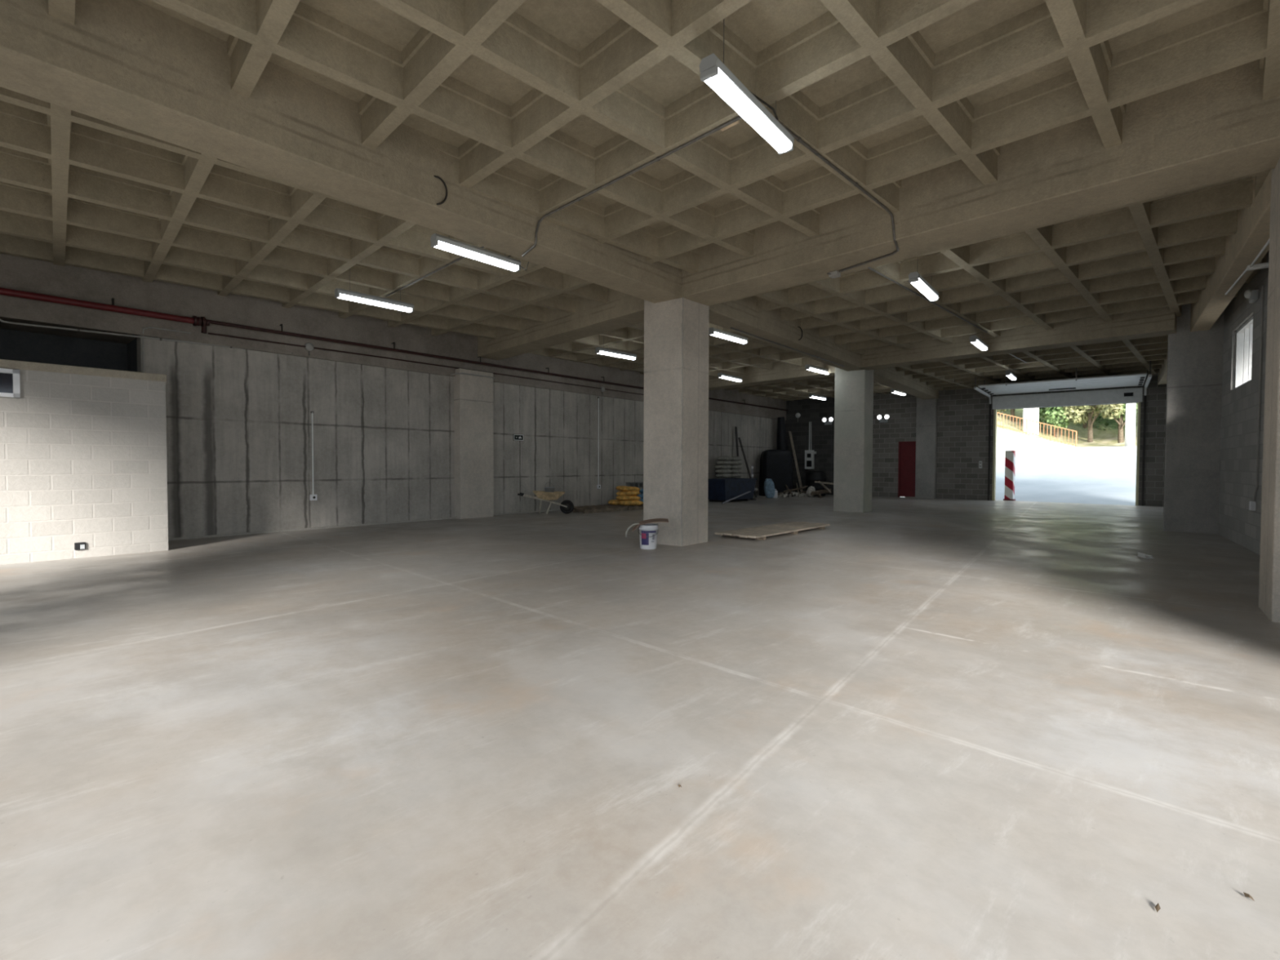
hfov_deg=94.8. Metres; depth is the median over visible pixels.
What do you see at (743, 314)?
ceiling beam
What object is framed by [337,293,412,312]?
diffuser
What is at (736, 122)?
chip
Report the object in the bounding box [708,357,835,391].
ceiling beam
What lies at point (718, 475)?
sack
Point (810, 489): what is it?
lump
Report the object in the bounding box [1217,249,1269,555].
wall
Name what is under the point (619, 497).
sack
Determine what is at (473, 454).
concrete column
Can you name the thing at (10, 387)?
window
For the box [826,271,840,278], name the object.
junction box
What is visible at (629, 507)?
pallet
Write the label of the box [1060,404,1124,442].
tree
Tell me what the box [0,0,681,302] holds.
ceiling beam
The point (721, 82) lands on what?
diffuser
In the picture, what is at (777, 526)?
plank
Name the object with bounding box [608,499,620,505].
sack
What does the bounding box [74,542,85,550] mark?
wall socket
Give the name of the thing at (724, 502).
pole
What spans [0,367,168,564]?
wall
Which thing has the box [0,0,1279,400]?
ceiling
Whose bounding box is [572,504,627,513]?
pallet
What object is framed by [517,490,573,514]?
wheelbarrow
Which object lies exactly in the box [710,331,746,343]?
diffuser
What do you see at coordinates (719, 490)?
bin
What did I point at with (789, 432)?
plank
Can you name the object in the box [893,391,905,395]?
diffuser
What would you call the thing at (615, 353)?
diffuser
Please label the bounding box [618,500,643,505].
sack
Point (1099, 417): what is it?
tree
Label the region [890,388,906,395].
lamp
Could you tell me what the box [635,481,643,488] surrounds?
block
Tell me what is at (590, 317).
ceiling beam
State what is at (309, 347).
junction
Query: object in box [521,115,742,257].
conduit
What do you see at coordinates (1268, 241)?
conduit
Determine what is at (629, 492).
sack
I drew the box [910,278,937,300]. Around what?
diffuser
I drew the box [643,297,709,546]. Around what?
concrete column
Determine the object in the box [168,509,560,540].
baseboard
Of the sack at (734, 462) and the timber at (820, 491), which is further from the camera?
the timber at (820, 491)
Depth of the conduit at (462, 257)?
9.26 m
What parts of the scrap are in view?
plastic strip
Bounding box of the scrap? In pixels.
[625,518,668,537]
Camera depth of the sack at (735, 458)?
23.19 m
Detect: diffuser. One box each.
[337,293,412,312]
[434,240,519,271]
[598,351,635,359]
[704,67,791,152]
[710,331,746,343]
[719,375,741,382]
[808,367,828,374]
[811,395,826,399]
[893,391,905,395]
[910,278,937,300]
[970,339,987,351]
[1006,373,1016,380]
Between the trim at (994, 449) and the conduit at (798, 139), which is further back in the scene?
the trim at (994, 449)
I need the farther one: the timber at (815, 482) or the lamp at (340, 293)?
the timber at (815, 482)
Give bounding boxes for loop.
[433,175,447,204]
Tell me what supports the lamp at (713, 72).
hanging from the ceiling
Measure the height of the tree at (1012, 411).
5.986 m
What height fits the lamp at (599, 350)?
0.723 m
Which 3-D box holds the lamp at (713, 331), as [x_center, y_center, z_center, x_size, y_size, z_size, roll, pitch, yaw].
[1.876,-3.327,12.413,0.140,0.723,1.260,2,2,43]
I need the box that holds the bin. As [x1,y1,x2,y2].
[707,478,756,502]
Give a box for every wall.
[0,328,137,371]
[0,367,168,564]
[136,335,785,537]
[785,373,1166,506]
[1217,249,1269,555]
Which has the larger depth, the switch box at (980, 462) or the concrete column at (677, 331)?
the switch box at (980, 462)
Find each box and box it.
[804,422,816,469]
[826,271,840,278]
[978,461,982,468]
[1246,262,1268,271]
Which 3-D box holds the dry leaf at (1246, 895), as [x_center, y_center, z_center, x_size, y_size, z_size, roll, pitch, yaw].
[1.842,1.259,1.778,0.010,0.013,0.028,0,2,-18]
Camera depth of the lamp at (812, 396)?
23.30 m
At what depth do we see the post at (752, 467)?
22.23 m
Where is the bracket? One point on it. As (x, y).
(1140, 554)
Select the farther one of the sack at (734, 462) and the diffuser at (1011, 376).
the sack at (734, 462)
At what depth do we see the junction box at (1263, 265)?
7.73 m
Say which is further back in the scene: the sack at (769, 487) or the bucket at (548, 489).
the sack at (769, 487)
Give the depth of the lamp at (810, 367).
16.56 m
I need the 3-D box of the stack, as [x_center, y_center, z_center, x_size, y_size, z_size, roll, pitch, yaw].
[5.871,-0.321,25.362,1.359,2.000,0.864,0,1,-5]
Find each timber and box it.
[810,488,831,495]
[814,480,833,484]
[818,480,831,493]
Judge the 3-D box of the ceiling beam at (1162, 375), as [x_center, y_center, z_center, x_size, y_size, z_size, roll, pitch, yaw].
[14.155,-3.397,15.506,0.278,0.748,9.194,1,2,38]
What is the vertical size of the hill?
20.690 m
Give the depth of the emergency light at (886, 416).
24.69 m
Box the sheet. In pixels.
[776,417,787,449]
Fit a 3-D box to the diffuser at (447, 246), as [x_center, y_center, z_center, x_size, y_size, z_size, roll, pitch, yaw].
[-2.096,-2.884,7.622,0.132,0.058,1.190,1,2,41]
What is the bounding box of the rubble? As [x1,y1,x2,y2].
[777,491,806,497]
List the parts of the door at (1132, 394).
panel, handle, panel, panel, panel, panel, panel, handle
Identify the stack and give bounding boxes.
[759,448,793,496]
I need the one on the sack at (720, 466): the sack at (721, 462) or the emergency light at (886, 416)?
the sack at (721, 462)
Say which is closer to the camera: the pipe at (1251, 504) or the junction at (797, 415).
the pipe at (1251, 504)
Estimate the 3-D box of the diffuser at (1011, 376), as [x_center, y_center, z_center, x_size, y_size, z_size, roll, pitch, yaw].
[11.184,-3.102,17.730,0.132,0.058,1.190,1,2,39]
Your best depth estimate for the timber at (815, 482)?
24.42 m
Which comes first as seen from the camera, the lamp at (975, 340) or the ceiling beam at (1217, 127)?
the ceiling beam at (1217, 127)
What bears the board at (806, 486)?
on the rubble
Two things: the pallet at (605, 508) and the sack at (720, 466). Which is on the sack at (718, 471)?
the sack at (720, 466)
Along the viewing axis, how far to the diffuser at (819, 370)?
16.68 m
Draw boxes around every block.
[626,482,639,488]
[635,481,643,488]
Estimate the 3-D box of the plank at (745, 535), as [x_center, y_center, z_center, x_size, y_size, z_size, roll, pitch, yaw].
[2.811,0.984,11.395,0.164,0.085,3.039,1,2,42]
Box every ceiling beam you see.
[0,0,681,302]
[0,253,786,420]
[477,288,644,359]
[681,59,1279,306]
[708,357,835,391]
[709,296,862,371]
[859,306,1177,370]
[873,366,938,399]
[1157,354,1167,384]
[1190,168,1271,331]
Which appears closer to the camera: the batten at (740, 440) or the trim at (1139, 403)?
the trim at (1139, 403)
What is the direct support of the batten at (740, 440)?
on the floor
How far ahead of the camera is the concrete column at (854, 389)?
16.63 m
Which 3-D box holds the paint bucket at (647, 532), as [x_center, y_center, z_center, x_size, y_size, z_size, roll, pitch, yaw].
[0.130,0.886,9.214,0.328,0.375,0.327,-1,2,-45]
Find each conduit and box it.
[0,319,494,379]
[208,332,644,395]
[385,246,484,297]
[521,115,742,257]
[729,327,844,366]
[779,122,898,272]
[867,266,987,332]
[1225,268,1246,294]
[1249,239,1269,266]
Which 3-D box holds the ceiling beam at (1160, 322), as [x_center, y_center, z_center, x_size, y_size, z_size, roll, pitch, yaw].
[8.382,-3.375,13.966,0.630,0.748,6.450,-1,2,-45]
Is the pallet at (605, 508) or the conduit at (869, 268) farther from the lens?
the pallet at (605, 508)
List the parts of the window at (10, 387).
pane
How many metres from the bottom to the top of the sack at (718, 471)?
0.197 m
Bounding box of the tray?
[533,490,564,500]
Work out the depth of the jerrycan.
23.52 m
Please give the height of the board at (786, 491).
0.226 m
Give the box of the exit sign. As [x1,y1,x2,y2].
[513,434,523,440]
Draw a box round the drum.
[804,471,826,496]
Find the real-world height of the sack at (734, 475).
0.190 m
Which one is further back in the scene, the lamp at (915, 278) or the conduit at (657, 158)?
the lamp at (915, 278)
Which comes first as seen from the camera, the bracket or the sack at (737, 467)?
the bracket
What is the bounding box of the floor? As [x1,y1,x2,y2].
[0,493,1279,959]
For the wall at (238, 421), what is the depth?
12.42 m
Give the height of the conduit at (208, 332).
0.067 m
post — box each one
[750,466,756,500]
[1003,450,1015,501]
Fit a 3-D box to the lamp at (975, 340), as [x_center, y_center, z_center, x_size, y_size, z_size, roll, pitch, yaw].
[7.543,-3.327,13.073,0.140,0.723,1.260,1,2,40]
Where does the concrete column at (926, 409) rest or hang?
on the floor
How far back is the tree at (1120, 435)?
39.43 m
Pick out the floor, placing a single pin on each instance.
(903, 728)
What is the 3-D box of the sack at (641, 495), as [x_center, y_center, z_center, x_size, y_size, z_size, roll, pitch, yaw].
[-0.014,0.490,17.900,0.623,0.195,0.420,-1,2,-41]
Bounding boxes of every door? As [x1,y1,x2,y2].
[897,441,915,497]
[973,360,1151,506]
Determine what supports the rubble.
on the floor
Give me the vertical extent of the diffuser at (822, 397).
0.058 m
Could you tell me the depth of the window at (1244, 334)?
10.25 m
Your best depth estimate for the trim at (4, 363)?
8.08 m
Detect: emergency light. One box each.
[822,417,832,425]
[876,414,888,422]
[1244,288,1259,303]
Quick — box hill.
[996,408,1137,446]
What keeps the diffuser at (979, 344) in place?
attached to the lamp at (975, 340)
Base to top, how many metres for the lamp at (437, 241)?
0.732 m
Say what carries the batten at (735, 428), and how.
on the floor
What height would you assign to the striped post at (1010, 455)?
1.930 m
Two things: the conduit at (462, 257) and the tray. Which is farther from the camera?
the tray
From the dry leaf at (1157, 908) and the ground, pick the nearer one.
the dry leaf at (1157, 908)
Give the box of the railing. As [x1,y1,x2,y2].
[996,412,1076,446]
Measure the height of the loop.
0.300 m
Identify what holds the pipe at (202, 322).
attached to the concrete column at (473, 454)
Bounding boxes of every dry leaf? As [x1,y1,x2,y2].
[1155,902,1160,912]
[1243,892,1254,901]
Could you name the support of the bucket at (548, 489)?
in the wheelbarrow
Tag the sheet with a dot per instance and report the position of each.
(781, 441)
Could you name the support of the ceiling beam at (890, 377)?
attached to the ceiling
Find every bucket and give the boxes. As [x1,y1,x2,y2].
[544,482,554,492]
[638,523,658,549]
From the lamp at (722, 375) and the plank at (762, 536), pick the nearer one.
the plank at (762, 536)
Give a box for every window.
[0,368,20,397]
[1235,315,1253,388]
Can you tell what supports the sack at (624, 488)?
on the sack at (629, 492)
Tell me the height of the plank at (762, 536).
0.085 m
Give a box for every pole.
[721,488,755,504]
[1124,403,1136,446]
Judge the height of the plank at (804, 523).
0.085 m
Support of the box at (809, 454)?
attached to the wall at (963, 414)
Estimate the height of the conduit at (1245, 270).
0.025 m
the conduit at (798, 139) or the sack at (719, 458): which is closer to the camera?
the conduit at (798, 139)
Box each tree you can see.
[997,408,1014,422]
[1039,406,1074,437]
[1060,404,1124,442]
[1082,406,1125,430]
[1094,403,1137,443]
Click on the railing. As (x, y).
(1000, 425)
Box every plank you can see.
[715,521,799,537]
[724,521,806,537]
[733,522,810,538]
[738,522,822,539]
[747,523,830,540]
[788,431,803,491]
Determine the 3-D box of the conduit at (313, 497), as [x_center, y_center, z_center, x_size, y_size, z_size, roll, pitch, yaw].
[-6.527,-0.481,11.741,0.065,1.780,0.120,1,2,40]
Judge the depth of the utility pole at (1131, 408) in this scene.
35.93 m
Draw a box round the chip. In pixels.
[720,120,738,131]
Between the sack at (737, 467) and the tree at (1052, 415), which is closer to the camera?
the sack at (737, 467)
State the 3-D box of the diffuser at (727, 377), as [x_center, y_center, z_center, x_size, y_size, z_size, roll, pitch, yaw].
[2.807,-3.142,18.299,0.132,0.058,1.190,1,2,39]
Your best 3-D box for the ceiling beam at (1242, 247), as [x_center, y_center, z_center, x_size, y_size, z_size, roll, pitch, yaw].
[8.516,-3.233,8.413,0.278,0.748,8.389,1,2,38]
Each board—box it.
[777,485,808,494]
[782,487,805,492]
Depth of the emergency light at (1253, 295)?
9.07 m
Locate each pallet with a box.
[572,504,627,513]
[609,503,643,510]
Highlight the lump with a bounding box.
[806,485,815,497]
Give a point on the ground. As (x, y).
(1046, 470)
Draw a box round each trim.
[0,359,166,382]
[991,408,996,500]
[1135,402,1140,505]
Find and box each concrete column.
[453,368,493,519]
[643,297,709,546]
[833,367,873,512]
[915,397,937,498]
[1163,303,1224,533]
[1258,158,1279,622]
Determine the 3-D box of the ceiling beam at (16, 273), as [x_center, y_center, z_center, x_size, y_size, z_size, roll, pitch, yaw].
[-2.322,-3.217,17.830,1.550,1.285,28.600,1,2,40]
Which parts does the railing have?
post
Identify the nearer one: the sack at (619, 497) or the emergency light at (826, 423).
the sack at (619, 497)
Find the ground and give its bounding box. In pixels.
[995,426,1136,505]
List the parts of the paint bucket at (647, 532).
label panel, label panel, label panel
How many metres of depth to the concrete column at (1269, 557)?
5.14 m
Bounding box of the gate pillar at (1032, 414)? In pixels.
[1022,408,1039,436]
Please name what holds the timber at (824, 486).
on the timber at (820, 491)
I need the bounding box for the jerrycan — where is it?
[773,488,777,497]
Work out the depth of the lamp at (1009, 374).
17.43 m
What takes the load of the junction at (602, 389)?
attached to the ceiling beam at (16, 273)
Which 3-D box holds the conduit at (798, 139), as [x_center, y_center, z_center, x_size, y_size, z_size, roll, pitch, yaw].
[2.054,-2.971,6.109,0.825,0.368,4.003,1,2,31]
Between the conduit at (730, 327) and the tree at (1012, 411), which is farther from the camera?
the tree at (1012, 411)
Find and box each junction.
[304,342,313,355]
[600,386,604,395]
[795,413,800,422]
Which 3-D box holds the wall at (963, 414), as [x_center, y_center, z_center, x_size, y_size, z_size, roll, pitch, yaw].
[11.995,-1.595,23.567,13.988,4.715,0.250,1,2,39]
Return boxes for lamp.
[334,268,413,312]
[430,233,528,271]
[595,335,636,359]
[699,18,794,155]
[709,325,747,344]
[717,373,742,382]
[804,358,830,374]
[808,393,826,399]
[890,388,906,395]
[908,270,938,301]
[968,326,987,351]
[1004,370,1016,380]
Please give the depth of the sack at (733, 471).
23.12 m
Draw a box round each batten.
[734,426,740,477]
[737,437,756,497]
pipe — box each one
[0,287,788,410]
[1248,285,1264,511]
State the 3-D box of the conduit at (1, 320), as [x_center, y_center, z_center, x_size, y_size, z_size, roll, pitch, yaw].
[-3.738,-2.608,14.798,0.297,0.386,16.833,1,2,40]
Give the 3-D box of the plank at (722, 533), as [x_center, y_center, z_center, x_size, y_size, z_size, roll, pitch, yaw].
[2.406,0.974,11.720,0.164,0.085,2.935,1,2,42]
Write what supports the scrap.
on the paint bucket at (647, 532)
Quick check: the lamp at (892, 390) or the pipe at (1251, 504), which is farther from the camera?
the lamp at (892, 390)
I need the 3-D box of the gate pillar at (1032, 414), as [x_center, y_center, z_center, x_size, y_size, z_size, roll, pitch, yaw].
[27.538,-4.541,41.406,0.960,3.150,0.960,-1,2,-45]
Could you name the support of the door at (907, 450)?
in the wall at (963, 414)
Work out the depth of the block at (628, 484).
18.44 m
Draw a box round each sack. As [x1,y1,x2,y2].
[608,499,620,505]
[615,485,640,491]
[615,495,641,500]
[616,490,640,495]
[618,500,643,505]
[636,493,643,498]
[715,464,731,469]
[715,469,731,473]
[715,473,732,477]
[716,456,733,460]
[716,460,732,465]
[729,460,742,465]
[729,465,742,469]
[729,468,742,473]
[730,456,742,460]
[730,473,742,477]
[764,478,774,497]
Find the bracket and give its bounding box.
[1137,551,1154,558]

